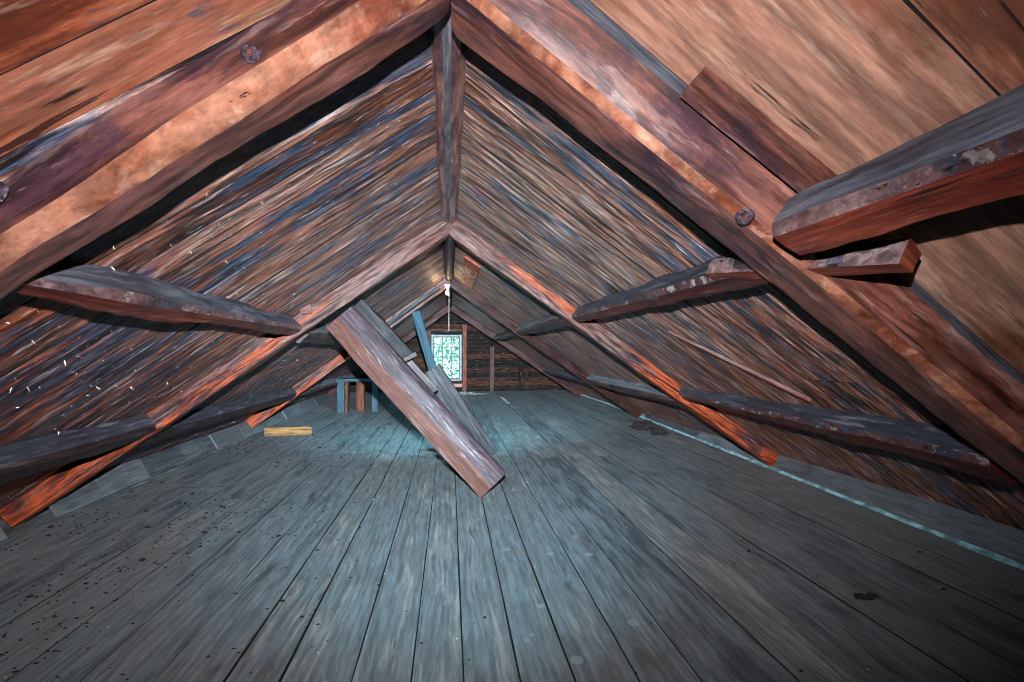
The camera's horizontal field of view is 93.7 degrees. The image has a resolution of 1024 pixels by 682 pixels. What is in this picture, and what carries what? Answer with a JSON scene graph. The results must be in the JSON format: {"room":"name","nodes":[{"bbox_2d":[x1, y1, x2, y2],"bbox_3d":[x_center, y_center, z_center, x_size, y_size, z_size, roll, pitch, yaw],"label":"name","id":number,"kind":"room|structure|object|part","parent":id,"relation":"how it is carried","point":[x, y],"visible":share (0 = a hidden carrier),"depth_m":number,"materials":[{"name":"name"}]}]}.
{"room":"attic","nodes":[
{"label":"attic","id":0,"kind":"room"},
{"bbox_2d":[0,0,446,519],"bbox_3d":[-3.037,0.303,6.863,4.200,3.150,19.200,0,-1,-7],"label":"ceiling","id":1,"kind":"structure","parent":0,"point":[284,219],"depth_m":2.31,"materials":[{"name":"brown wood"}]},
{"bbox_2d":[386,285,439,324],"bbox_3d":[-1.748,-0.554,8.156,1.034,0.801,0.068,0,-1,-7],"label":"pole","id":2,"kind":"object","parent":1,"relation":"attached to","point":[436,288],"visible":0.85,"depth_m":8.14,"materials":[{"name":"grey wood"}]},
{"bbox_2d":[349,311,566,391],"bbox_3d":[-1.908,0.256,16.333,8.800,3.300,0.050,0,-1,-7],"label":"wall","id":3,"kind":"structure","parent":0,"point":[506,363],"depth_m":16.43,"materials":[{"name":"brown wood"}]},
{"bbox_2d":[0,391,349,540],"bbox_3d":[-4.242,1.431,6.793,0.181,0.230,18.188,0,-1,-7],"label":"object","id":4,"kind":"structure","parent":3,"relation":"attached to","point":[104,483],"depth_m":5.51,"materials":[{"name":"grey wood"}]},
{"bbox_2d":[431,335,461,380],"bbox_3d":[-2.216,0.565,16.255,1.011,1.560,0.107,0,-1,-7],"label":"window","id":5,"kind":"structure","parent":3,"relation":"in","point":[433,337],"depth_m":16.27,"materials":[{"name":"paint"}]},
{"bbox_3d":[-2.216,0.205,16.299,0.900,0.722,0.032,0,-1,-7],"label":"sash","id":6,"kind":"part","parent":5,"relation":"part of","materials":[{"name":"glass"}]},
{"bbox_3d":[-2.212,0.914,16.251,0.901,0.782,0.032,0,-1,-7],"label":"sash","id":7,"kind":"part","parent":5,"relation":"part of","materials":[{"name":"glass"}]},
{"bbox_2d":[609,403,1023,564],"bbox_3d":[2.945,1.452,7.713,0.245,0.220,18.215,0,-1,-5],"label":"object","id":8,"kind":"structure","parent":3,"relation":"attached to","point":[1004,540],"depth_m":3.97,"materials":[{"name":"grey wood"}]},
{"bbox_2d":[0,390,1023,681],"bbox_3d":[-0.849,1.567,7.324,9.400,0.062,19.200,0,-1,-7],"label":"floor","id":9,"kind":"structure","parent":0,"point":[581,610],"depth_m":3.00,"materials":[{"name":"grey wood"}]},
{"bbox_2d":[0,393,349,544],"bbox_3d":[-4.088,1.517,6.826,0.078,0.010,17.640,0,-1,-7],"label":"trim","id":10,"kind":"structure","parent":9,"relation":"on","point":[349,393],"depth_m":4.96,"materials":[{"name":"grey wood"}]},
{"bbox_2d":[0,424,404,679],"bbox_3d":[-2.593,1.489,5.435,2.562,0.018,7.505,0,-1,-7],"label":"crumbs","id":11,"kind":"object","parent":9,"relation":"on","point":[50,526],"visible":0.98,"depth_m":3.65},
{"bbox_2d":[0,219,449,526],"bbox_3d":[-2.312,0.079,4.296,3.547,2.796,0.145,0,-1,-16],"label":"rafter","id":12,"kind":"object","parent":9,"relation":"on","point":[75,473],"visible":0.88,"depth_m":4.18,"materials":[{"name":"brown wood"}]},
{"bbox_2d":[300,304,311,314],"bbox_3d":[-1.875,-0.287,4.372,0.102,0.101,0.104,0,-1,-20],"label":"wooden block","id":13,"kind":"object","parent":12,"relation":"attached to","point":[307,309],"visible":0.69,"depth_m":4.33,"materials":[{"name":"brown wood"}]},
{"bbox_2d":[355,299,412,358],"bbox_3d":[-1.379,-0.059,4.949,0.720,0.731,0.200,0,-1,-21],"label":"hewn timber","id":14,"kind":"object","parent":12,"relation":"attached to","point":[371,315],"visible":0.44,"depth_m":4.88,"materials":[{"name":"grey wood"}]},
{"bbox_2d":[403,352,417,361],"bbox_3d":[-1.037,0.159,4.904,0.144,0.111,0.068,0,-1,-7],"label":"stub","id":15,"kind":"object","parent":14,"relation":"attached to","point":[414,354],"visible":0.97,"depth_m":4.88,"materials":[{"name":"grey wood"}]},
{"bbox_2d":[406,359,437,392],"bbox_3d":[-1.038,0.394,5.202,0.474,0.514,0.145,0,-1,-13],"label":"block","id":16,"kind":"object","parent":14,"relation":"attached to","point":[411,363],"visible":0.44,"depth_m":5.16,"materials":[{"name":"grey wood"}]},
{"bbox_2d":[0,0,450,299],"bbox_3d":[-1.940,0.030,1.330,3.512,2.787,0.263,0,-1,-6],"label":"rafter","id":17,"kind":"object","parent":9,"relation":"on","point":[119,164],"visible":1,"depth_m":1.38,"materials":[{"name":"red wood"}]},
{"bbox_2d":[0,412,171,484],"bbox_3d":[-2.949,0.706,2.742,0.231,0.277,3.024,0,-1,-6],"label":"purlin","id":18,"kind":"object","parent":17,"relation":"attached to","point":[18,460],"visible":0.92,"depth_m":3.16,"materials":[{"name":"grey wood"}]},
{"bbox_2d":[12,263,301,334],"bbox_3d":[-1.793,-0.180,3.019,0.201,0.225,3.161,0,-1,-7],"label":"purlin","id":19,"kind":"object","parent":17,"relation":"attached to","point":[97,288],"visible":0.9,"depth_m":2.08,"materials":[{"name":"brown wood"}]},
{"bbox_2d":[429,9,466,223],"bbox_3d":[-0.420,-1.268,3.156,0.204,0.177,3.321,0,-1,-7],"label":"ridge beam","id":20,"kind":"structure","parent":17,"relation":"attached to","point":[449,53],"depth_m":2.49,"materials":[{"name":"red wood"}]},
{"bbox_2d":[264,426,312,435],"bbox_3d":[-3.675,1.480,7.898,0.740,0.134,0.061,0,-1,-7],"label":"board","id":21,"kind":"object","parent":9,"relation":"on","point":[295,430],"visible":1,"depth_m":7.87,"materials":[{"name":"yellow wood"}]},
{"bbox_2d":[244,278,449,428],"bbox_3d":[-2.844,0.164,8.352,3.502,2.790,0.150,0,-1,-9],"label":"rafter","id":22,"kind":"object","parent":9,"relation":"on","point":[309,381],"visible":0.63,"depth_m":8.23,"materials":[{"name":"brown wood"}]},
{"bbox_2d":[139,387,296,446],"bbox_3d":[-3.517,0.856,6.261,0.223,0.248,4.150,0,-1,-7],"label":"purlin","id":23,"kind":"object","parent":22,"relation":"attached to","point":[202,417],"visible":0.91,"depth_m":5.52,"materials":[{"name":"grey wood"}]},
{"bbox_2d":[295,324,340,344],"bbox_3d":[-2.320,-0.053,6.559,0.203,0.233,3.800,0,-1,-7],"label":"purlin","id":24,"kind":"object","parent":22,"relation":"attached to","point":[319,334],"visible":0.41,"depth_m":5.17,"materials":[{"name":"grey wood"}]},
{"bbox_2d":[444,284,449,294],"bbox_3d":[-1.147,-0.588,8.505,0.100,0.836,0.100,0,-1,-7],"label":"light bulb","id":25,"kind":"object","parent":22,"relation":"hanging from","point":[447,286],"visible":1,"depth_m":8.49,"materials":[{"name":"white glass"}]},
{"bbox_2d":[442,236,455,281],"bbox_3d":[-0.898,-1.157,6.838,0.186,0.204,3.752,0,-1,-7],"label":"ridge beam","id":26,"kind":"structure","parent":22,"relation":"attached to","point":[449,245],"depth_m":6.30,"materials":[{"name":"brown wood"}]},
{"bbox_2d":[336,378,377,412],"bbox_3d":[-3.495,1.230,10.921,0.930,0.750,0.302,0,-1,-7],"label":"bench","id":27,"kind":"object","parent":9,"relation":"on","point":[342,383],"visible":0.92,"depth_m":10.86,"materials":[{"name":"blue wood"}]},
{"bbox_3d":[-3.841,1.257,10.780,0.152,0.690,0.051,0,-1,-7],"label":"leg","id":28,"kind":"part","parent":27,"relation":"part of","materials":[{"name":"blue wood"}]},
{"bbox_3d":[-3.737,1.259,10.880,0.060,0.690,0.181,0,-1,-7],"label":"leg","id":29,"kind":"part","parent":27,"relation":"part of","materials":[{"name":"orange wood"}]},
{"bbox_3d":[-3.479,1.262,11.029,0.172,0.690,0.051,0,-1,-7],"label":"leg","id":30,"kind":"part","parent":27,"relation":"part of","materials":[{"name":"orange wood"}]},
{"bbox_3d":[-3.109,1.259,10.895,0.131,0.690,0.050,0,-1,-7],"label":"leg","id":31,"kind":"part","parent":27,"relation":"part of","materials":[{"name":"blue wood"}]},
{"bbox_2d":[327,306,449,397],"bbox_3d":[-3.535,0.264,13.693,3.500,2.786,0.151,0,-1,-7],"label":"rafter","id":32,"kind":"object","parent":9,"relation":"on","point":[445,310],"visible":0.37,"depth_m":13.73,"materials":[{"name":"brown wood"}]},
{"bbox_2d":[298,373,355,396],"bbox_3d":[-4.152,0.959,10.942,0.212,0.228,5.200,0,-1,-7],"label":"purlin","id":33,"kind":"object","parent":32,"relation":"attached to","point":[316,387],"visible":0.6,"depth_m":10.25,"materials":[{"name":"brown wood"}]},
{"bbox_2d":[447,288,452,307],"bbox_3d":[-1.489,-1.069,11.425,0.154,0.173,5.000,0,-1,-7],"label":"ridge beam","id":34,"kind":"structure","parent":32,"relation":"attached to","point":[449,297],"depth_m":11.52,"materials":[{"name":"brown wood"}]},
{"bbox_2d":[326,306,504,497],"bbox_3d":[-0.902,0.561,4.532,1.686,1.798,0.148,0,-1,1],"label":"plank","id":35,"kind":"object","parent":9,"relation":"on","point":[377,358],"visible":1,"depth_m":4.48,"materials":[{"name":"brown wood"}]},
{"bbox_2d":[412,311,435,369],"bbox_3d":[-1.102,0.545,6.933,0.692,1.966,0.051,0,-1,-12],"label":"board","id":36,"kind":"object","parent":9,"relation":"on","point":[421,331],"visible":0.35,"depth_m":6.89,"materials":[{"name":"blue wood"}]},
{"bbox_2d":[426,331,430,371],"bbox_3d":[-2.799,0.677,16.125,0.152,2.050,0.109,0,-1,-7],"label":"stud","id":37,"kind":"object","parent":9,"relation":"on","point":[428,332],"visible":0.22,"depth_m":16.09,"materials":[{"name":"brown wood"}]},
{"bbox_2d":[430,329,462,331],"bbox_3d":[-2.202,-0.363,16.202,1.100,0.097,0.088,0,-1,-7],"label":"rail","id":38,"kind":"object","parent":37,"relation":"attached to","point":[432,330],"visible":1,"depth_m":16.17,"materials":[{"name":"brown wood"}]},
{"bbox_2d":[453,383,461,386],"bbox_3d":[-2.202,1.497,16.169,1.040,0.139,0.088,0,-1,-7],"label":"rail","id":39,"kind":"object","parent":37,"relation":"attached to","point":[455,384],"visible":0.25,"depth_m":16.18,"materials":[{"name":"orange wood"}]},
{"bbox_2d":[425,364,496,454],"bbox_3d":[-0.672,0.916,6.039,0.980,1.271,0.062,0,-1,-6],"label":"board","id":40,"kind":"object","parent":9,"relation":"on","point":[446,392],"visible":0.49,"depth_m":6.02,"materials":[{"name":"grey wood"}]},
{"bbox_2d":[462,325,466,390],"bbox_3d":[-1.610,0.580,16.280,0.152,2.250,0.109,0,-1,-7],"label":"stud","id":41,"kind":"object","parent":9,"relation":"on","point":[464,327],"visible":1,"depth_m":16.23,"materials":[{"name":"brown wood"}]},
{"bbox_2d":[490,347,493,390],"bbox_3d":[-0.683,0.957,16.393,0.159,1.500,0.108,0,-1,-7],"label":"stud","id":42,"kind":"object","parent":9,"relation":"on","point":[491,348],"visible":0.99,"depth_m":16.34,"materials":[{"name":"brown wood"}]},
{"bbox_2d":[450,305,580,396],"bbox_3d":[0.135,0.278,14.169,3.897,2.785,0.151,0,-1,-7],"label":"rafter","id":43,"kind":"object","parent":9,"relation":"on","point":[570,388],"visible":0.9,"depth_m":14.10,"materials":[{"name":"brown wood"}]},
{"bbox_2d":[494,330,518,340],"bbox_3d":[-0.143,-0.142,11.682,0.201,0.219,4.800,0,-1,-7],"label":"purlin","id":44,"kind":"object","parent":43,"relation":"attached to","point":[508,334],"visible":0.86,"depth_m":11.41,"materials":[{"name":"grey wood"}]},
{"bbox_2d":[543,368,587,384],"bbox_3d":[1.284,0.839,12.000,0.199,0.220,4.500,0,-1,-7],"label":"purlin","id":45,"kind":"object","parent":43,"relation":"attached to","point":[567,375],"visible":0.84,"depth_m":11.77,"materials":[{"name":"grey wood"}]},
{"bbox_2d":[519,366,522,390],"bbox_3d":[0.315,1.285,16.516,0.148,0.850,0.106,0,-1,-7],"label":"stud","id":46,"kind":"object","parent":9,"relation":"on","point":[520,367],"visible":1,"depth_m":16.47,"materials":[{"name":"brown wood"}]},
{"bbox_2d":[42,415,1011,681],"bbox_3d":[-0.728,1.527,7.240,6.288,0.010,11.393,0,-1,-7],"label":"chips","id":47,"kind":"object","parent":9,"relation":"on","point":[370,415],"visible":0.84,"depth_m":3.31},
{"bbox_2d":[450,278,641,418],"bbox_3d":[0.752,0.191,9.358,3.962,2.794,0.159,0,-1,-17],"label":"rafter","id":48,"kind":"object","parent":9,"relation":"on","point":[466,293],"visible":0.84,"depth_m":9.23,"materials":[{"name":"brown wood"}]},
{"bbox_2d":[516,313,571,336],"bbox_3d":[0.407,-0.238,7.268,0.218,0.235,4.100,0,-1,-7],"label":"purlin","id":49,"kind":"object","parent":48,"relation":"attached to","point":[552,321],"visible":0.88,"depth_m":6.64,"materials":[{"name":"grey wood"}]},
{"bbox_2d":[586,374,685,407],"bbox_3d":[1.801,0.721,7.631,0.214,0.234,3.900,0,-1,-7],"label":"purlin","id":50,"kind":"object","parent":48,"relation":"attached to","point":[653,392],"visible":0.91,"depth_m":7.11,"materials":[{"name":"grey wood"}]},
{"bbox_2d":[90,407,1023,673],"bbox_3d":[-0.749,1.524,7.260,6.397,0.016,11.307,0,-1,-7],"label":"crumbs","id":51,"kind":"object","parent":9,"relation":"on","point":[748,550],"visible":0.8,"depth_m":3.15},
{"bbox_2d":[450,221,778,466],"bbox_3d":[1.275,0.112,5.313,3.931,2.782,0.143,0,-1,-14],"label":"rafter","id":52,"kind":"object","parent":9,"relation":"on","point":[459,233],"visible":0.91,"depth_m":5.19,"materials":[{"name":"brown wood"}]},
{"bbox_2d":[679,386,1018,483],"bbox_3d":[2.197,0.595,3.862,0.269,0.263,3.124,0,-1,-7],"label":"purlin","id":53,"kind":"object","parent":52,"relation":"attached to","point":[941,445],"visible":0.98,"depth_m":2.96,"materials":[{"name":"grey wood"}]},
{"bbox_2d":[629,420,669,435],"bbox_3d":[2.347,1.459,8.352,0.561,0.169,1.220,0,-1,-7],"label":"debris heap","id":54,"kind":"object","parent":9,"relation":"on","point":[646,424],"visible":1,"depth_m":8.14,"materials":[{"name":"grey"}]},
{"bbox_2d":[451,0,1023,483],"bbox_3d":[1.710,0.047,1.960,3.925,2.786,0.298,0,-1,-12],"label":"rafter","id":55,"kind":"object","parent":9,"relation":"on","point":[551,49],"visible":0.94,"depth_m":1.73,"materials":[{"name":"red wood"}]},
{"bbox_2d":[572,251,771,322],"bbox_3d":[0.918,-0.312,3.392,0.207,0.203,3.280,0,-1,-7],"label":"purlin","id":56,"kind":"object","parent":55,"relation":"attached to","point":[670,288],"visible":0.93,"depth_m":2.83,"materials":[{"name":"brown wood"}]},
{"bbox_2d":[705,238,921,279],"bbox_3d":[1.095,-0.301,1.891,0.098,0.196,0.885,0,-1,-17],"label":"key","id":57,"kind":"object","parent":55,"relation":"attached to","point":[898,255],"visible":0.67,"depth_m":1.60,"materials":[{"name":"red wood"}]},
{"bbox_2d":[772,84,1023,254],"bbox_3d":[1.119,-0.416,0.606,0.211,0.218,2.100,0,-1,-7],"label":"purlin","id":58,"kind":"object","parent":55,"relation":"attached to","point":[975,158],"visible":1,"depth_m":1.16,"materials":[{"name":"brown wood"}]},
{"bbox_2d":[580,394,1023,569],"bbox_3d":[2.833,1.525,7.717,0.180,0.028,17.652,0,-1,-5],"label":"trim","id":59,"kind":"structure","parent":9,"relation":"on","point":[974,548],"depth_m":4.14,"materials":[{"name":"grey wood"}]},
{"bbox_2d":[853,592,878,600],"bbox_3d":[2.010,1.436,2.718,0.163,0.023,0.086,0,-1,-7],"label":"smear","id":60,"kind":"object","parent":9,"relation":"on","point":[868,596],"visible":1,"depth_m":2.71,"materials":[{"name":"black"}]},
{"bbox_2d":[452,0,1023,530],"bbox_3d":[1.363,0.286,7.571,4.600,3.087,19.477,0,-1,-7],"label":"ceiling","id":61,"kind":"structure","parent":0,"point":[852,82],"depth_m":2.32,"materials":[{"name":"brown wood"}]},
{"bbox_2d":[461,256,479,287],"bbox_3d":[-0.648,-1.006,7.247,0.217,0.156,2.100,0,-1,-7],"label":"board","id":62,"kind":"object","parent":61,"relation":"on","point":[470,269],"visible":1,"depth_m":6.95,"materials":[{"name":"brown wood"}]},
{"bbox_2d":[668,331,810,401],"bbox_3d":[1.697,0.177,3.651,1.003,0.533,0.042,-1,-1,31],"label":"split lath","id":63,"kind":"object","parent":61,"relation":"on","point":[785,388],"visible":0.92,"depth_m":3.60,"materials":[{"name":"brown wood"}]},
{"bbox_2d":[680,66,837,192],"bbox_3d":[0.809,-0.636,1.533,0.523,0.357,0.141,0,-1,-9],"label":"board","id":64,"kind":"object","parent":61,"relation":"attached to","point":[708,94],"visible":0.84,"depth_m":1.51,"materials":[{"name":"red wood"}]},
{"label":"outside","id":65,"kind":"structure","parent":0,"visible":0},
{"bbox_2d":[435,338,458,377],"bbox_3d":[-3.793,2.027,21.334,4.381,9.559,5.687,1,-1,-44],"label":"tree","id":66,"kind":"object","parent":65,"point":[455,349],"visible":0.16,"depth_m":21.47,"materials":[{"name":"green plant"}]},
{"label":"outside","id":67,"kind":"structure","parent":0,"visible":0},
{"bbox_2d":[437,338,458,366],"bbox_3d":[-2.474,2.426,31.121,5.529,9.127,6.251,0,-1,-7],"label":"tree","id":68,"kind":"object","parent":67,"point":[445,341],"visible":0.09,"depth_m":30.31,"materials":[{"name":"green plant"}]}
]}

